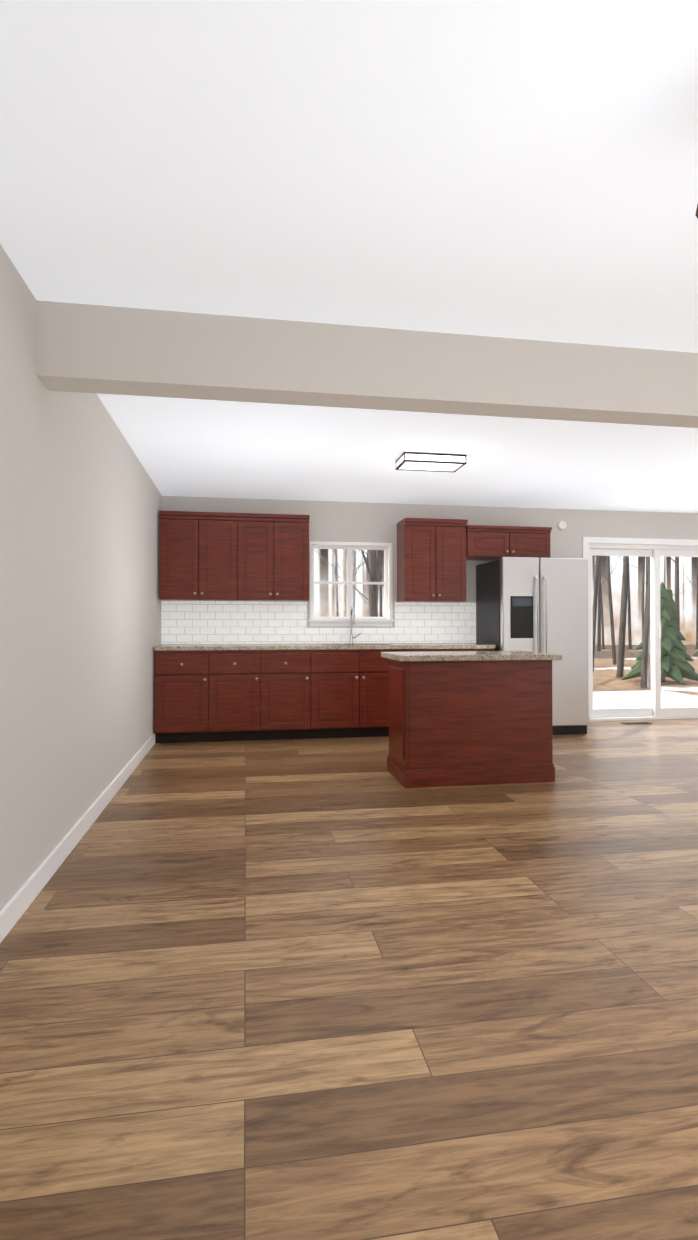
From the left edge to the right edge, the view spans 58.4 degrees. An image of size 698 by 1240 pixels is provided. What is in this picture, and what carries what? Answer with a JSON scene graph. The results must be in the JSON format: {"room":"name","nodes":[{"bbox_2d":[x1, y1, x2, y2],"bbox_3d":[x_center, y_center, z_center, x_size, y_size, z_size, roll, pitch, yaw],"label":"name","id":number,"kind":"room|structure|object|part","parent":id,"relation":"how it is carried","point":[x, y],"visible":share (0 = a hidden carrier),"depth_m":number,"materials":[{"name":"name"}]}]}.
{"room":"open-plan kitchen","nodes":[
{"label":"open-plan kitchen","id":0,"kind":"room"},
{"bbox_2d":[0,244,161,910],"bbox_3d":[-1.405,-0.094,2.670,0.200,2.440,7.935,0,-1,-9],"label":"wall","id":1,"kind":"structure","parent":0,"point":[80,601],"depth_m":2.93,"materials":[{"name":"grey paint"}]},
{"bbox_2d":[0,733,154,942],"bbox_3d":[-1.304,1.077,2.710,0.016,0.100,7.465,0,-1,-9],"label":"baseboard","id":2,"kind":"structure","parent":1,"relation":"attached to","point":[16,906],"depth_m":2.82,"materials":[{"name":"white wood"}]},
{"bbox_2d":[0,718,697,1239],"bbox_3d":[3.954,1.194,3.504,11.050,0.120,8.015,0,-1,-9],"label":"floor","id":3,"kind":"structure","parent":0,"point":[334,988],"depth_m":1.81,"materials":[{"name":"brown wood"}]},
{"bbox_2d":[154,650,217,742],"bbox_3d":[-1.584,0.724,6.128,0.559,0.872,0.614,0,-1,-9],"label":"base cabinet","id":4,"kind":"object","parent":3,"relation":"on","point":[185,681],"depth_m":5.84,"materials":[{"name":"brown wood"}]},
{"bbox_2d":[218,650,269,740],"bbox_3d":[-1.130,0.725,6.203,0.598,0.872,0.614,0,-1,-9],"label":"base cabinet","id":5,"kind":"object","parent":3,"relation":"on","point":[220,692],"depth_m":5.92,"materials":[{"name":"brown wood"}]},
{"bbox_2d":[270,650,317,739],"bbox_3d":[-0.657,0.726,6.281,0.598,0.872,0.614,0,-1,-9],"label":"base cabinet","id":6,"kind":"object","parent":3,"relation":"on","point":[293,673],"depth_m":6.00,"materials":[{"name":"brown wood"}]},
{"bbox_2d":[318,646,413,737],"bbox_3d":[0.054,0.727,6.399,1.078,0.872,0.614,0,-1,-9],"label":"base cabinet","id":7,"kind":"object","parent":3,"relation":"on","point":[353,684],"depth_m":6.10,"materials":[{"name":"brown wood"}]},
{"bbox_2d":[154,642,489,649],"bbox_3d":[-0.212,0.270,6.355,3.340,0.040,0.623,0,-1,-9],"label":"countertop","id":8,"kind":"structure","parent":7,"relation":"on","point":[204,646],"depth_m":6.05,"materials":[{"name":"beige stone"}]},
{"bbox_2d":[350,606,359,645],"bbox_3d":[0.075,0.054,6.577,0.129,0.395,0.209,0,-1,-9],"label":"faucet","id":9,"kind":"object","parent":8,"relation":"on","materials":[{"name":"silver metal"}]},
{"bbox_2d":[414,646,461,651],"bbox_3d":[0.759,0.728,6.516,0.588,0.872,0.614,0,-1,-9],"label":"base cabinet","id":10,"kind":"object","parent":3,"relation":"on","point":[416,648],"depth_m":6.23,"materials":[{"name":"beige stone"}]},
{"bbox_2d":[381,651,561,787],"bbox_3d":[0.873,0.694,4.603,1.170,0.902,0.630,0,-1,-9],"label":"kitchen island","id":11,"kind":"object","parent":3,"relation":"on","point":[460,718],"visible":1,"depth_m":4.34,"materials":[{"name":"brown wood"}]},
{"bbox_2d":[462,646,495,650],"bbox_3d":[1.184,0.729,6.586,0.509,0.872,0.614,0,-1,-9],"label":"base cabinet","id":12,"kind":"object","parent":3,"relation":"on","point":[464,648],"depth_m":6.31,"materials":[{"name":"beige stone"}]},
{"bbox_2d":[476,557,587,734],"bbox_3d":[1.930,0.269,6.609,0.930,1.792,0.786,0,-1,-9],"label":"fridge","id":13,"kind":"object","parent":3,"relation":"on","point":[533,604],"visible":0.62,"depth_m":6.31,"materials":[{"name":"grey metal"}]},
{"bbox_3d":[1.925,0.112,6.246,0.112,1.116,0.067,0,-1,-9],"label":"handle","id":14,"kind":"part","parent":13,"relation":"part of","materials":[{"name":"silver metal"}]},
{"bbox_2d":[621,722,651,724],"bbox_3d":[3.248,1.165,7.060,0.320,0.009,0.110,0,-1,-9],"label":"floor vent","id":15,"kind":"object","parent":3,"relation":"in","point":[626,723],"visible":0.98,"depth_m":7.03,"materials":[{"name":"brown metal"}]},
{"bbox_2d":[0,0,697,512],"bbox_3d":[3.954,-2.010,3.536,11.050,1.410,8.015,0,-1,-9],"label":"ceiling","id":16,"kind":"structure","parent":0,"point":[522,169],"depth_m":1.96,"materials":[{"name":"white paint"}]},
{"bbox_2d":[36,300,697,427],"bbox_3d":[2.159,-1.153,3.223,7.010,0.310,0.170,0,-1,-9],"label":"ceiling beam","id":17,"kind":"structure","parent":16,"relation":"attached to","point":[89,348],"depth_m":2.80,"materials":[{"name":"grey paint"}]},
{"bbox_2d":[395,452,465,471],"bbox_3d":[0.648,-1.255,4.975,0.502,0.072,0.282,0,-1,-9],"label":"light","id":18,"kind":"object","parent":16,"relation":"attached to","point":[419,461],"visible":1,"depth_m":4.87,"materials":[{"name":"glass"}]},
{"bbox_2d":[161,496,697,644],"bbox_3d":[1.613,-0.050,7.090,7.600,2.440,0.200,0,-1,-9],"label":"wall","id":19,"kind":"structure","parent":0,"point":[332,521],"depth_m":6.91,"materials":[{"name":"grey paint"}]},
{"bbox_2d":[159,511,246,600],"bbox_3d":[-1.474,-0.610,6.302,0.809,0.825,0.336,0,-1,-9],"label":"upper cabinet","id":20,"kind":"object","parent":19,"relation":"attached to","point":[213,556],"depth_m":6.14,"materials":[{"name":"brown wood"}]},
{"bbox_3d":[-1.474,-0.260,6.113,0.096,0.028,0.030,0,-1,-9],"label":"knob","id":21,"kind":"part","parent":20,"relation":"part of","materials":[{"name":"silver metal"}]},
{"bbox_3d":[-1.478,-0.595,6.144,0.742,0.778,0.026,0,-1,-9],"label":"door","id":22,"kind":"part","parent":20,"relation":"part of","materials":[{"name":"brown wood"}]},
{"bbox_3d":[-0.755,-0.593,6.264,0.707,0.778,0.026,0,-1,-9],"label":"door","id":23,"kind":"part","parent":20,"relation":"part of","materials":[{"name":"brown wood"}]},
{"bbox_2d":[243,515,308,601],"bbox_3d":[-0.810,-0.609,6.412,0.774,0.825,0.336,0,-1,-9],"label":"upper cabinet","id":24,"kind":"object","parent":19,"relation":"attached to","point":[277,545],"depth_m":6.26,"materials":[{"name":"brown wood"}]},
{"bbox_3d":[-0.751,-0.259,6.233,0.096,0.028,0.030,0,-1,-9],"label":"knob","id":25,"kind":"part","parent":24,"relation":"part of","materials":[{"name":"silver metal"}]},
{"bbox_2d":[161,601,475,643],"bbox_3d":[-0.249,0.028,6.675,3.390,0.445,0.008,0,-1,-9],"label":"tile backsplash","id":26,"kind":"structure","parent":19,"relation":"attached to","point":[227,622],"depth_m":6.60,"materials":[{"name":"white tile"}]},
{"bbox_2d":[308,541,393,626],"bbox_3d":[0.015,-0.383,6.783,0.929,0.910,0.190,0,-1,-9],"label":"kitchen window","id":27,"kind":"structure","parent":19,"relation":"in","point":[387,620],"depth_m":6.78,"materials":[{"name":"white"}]},
{"bbox_3d":[0.007,-0.405,6.832,0.779,0.739,0.004,0,-1,-9],"label":"glass","id":28,"kind":"part","parent":27,"relation":"part of","materials":[{"name":"clear glass"}]},
{"bbox_2d":[397,519,466,602],"bbox_3d":[0.882,-0.607,6.692,0.675,0.825,0.336,0,-1,-9],"label":"upper cabinet","id":29,"kind":"object","parent":19,"relation":"attached to","point":[431,553],"depth_m":6.53,"materials":[{"name":"brown wood"}]},
{"bbox_3d":[0.907,-0.591,6.539,0.667,0.778,0.026,0,-1,-9],"label":"door","id":30,"kind":"part","parent":29,"relation":"part of","materials":[{"name":"brown wood"}]},
{"bbox_2d":[467,527,550,560],"bbox_3d":[1.680,-0.813,6.817,0.940,0.300,0.356,0,-1,-9],"label":"upper cabinet","id":31,"kind":"object","parent":19,"relation":"attached to","point":[483,543],"depth_m":6.64,"materials":[{"name":"brown wood"}]},
{"bbox_3d":[1.707,-0.799,6.654,0.932,0.258,0.026,0,-1,-9],"label":"door","id":32,"kind":"part","parent":31,"relation":"part of","materials":[{"name":"brown wood"}]},
{"bbox_2d":[557,520,566,529],"bbox_3d":[2.431,-1.080,7.118,0.110,0.110,0.032,0,-1,-9],"label":"smoke detector","id":33,"kind":"object","parent":19,"relation":"attached to","point":[562,525],"visible":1,"depth_m":7.11,"materials":[{"name":"white plastic"}]},
{"bbox_2d":[582,537,697,721],"bbox_3d":[3.660,0.110,7.337,1.990,2.125,0.058,0,-1,-9],"label":"door frame","id":34,"kind":"structure","parent":19,"relation":"attached to","point":[586,541],"depth_m":7.23,"materials":[{"name":"white"}]},
{"bbox_2d":[589,544,697,720],"bbox_3d":[3.646,0.145,7.420,1.852,2.056,0.130,0,-1,-9],"label":"sliding patio door","id":35,"kind":"structure","parent":19,"relation":"in","point":[655,710],"depth_m":7.38,"materials":[{"name":"white"}]},
{"label":"outside","id":36,"kind":"structure","parent":0,"visible":0},
{"bbox_2d":[593,645,697,695],"bbox_3d":[2.481,1.685,15.600,130.000,0.300,110.000,0,-1,-9],"label":"ground","id":37,"kind":"structure","parent":36,"point":[628,660],"depth_m":16.79,"materials":[{"name":"brown soil"}]},
{"bbox_2d":[314,549,697,687],"bbox_3d":[7.503,-7.443,11.007,42.603,17.982,57.656,0,-1,-9],"label":"trees","id":38,"kind":"object","parent":37,"relation":"on","point":[667,624],"depth_m":15.45,"materials":[{"name":"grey plant"}]},
{"bbox_2d":[593,691,697,708],"bbox_3d":[3.540,1.361,9.210,4.800,0.220,3.360,0,-1,-9],"label":"patio slab","id":39,"kind":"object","parent":37,"relation":"on","point":[609,702],"depth_m":9.88,"materials":[{"name":"white concrete"}]},
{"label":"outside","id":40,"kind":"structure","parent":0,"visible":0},
{"bbox_2d":[314,549,696,644],"bbox_3d":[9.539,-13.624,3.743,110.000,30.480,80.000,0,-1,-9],"label":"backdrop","id":41,"kind":"structure","parent":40,"point":[616,596],"depth_m":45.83,"materials":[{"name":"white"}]}
]}

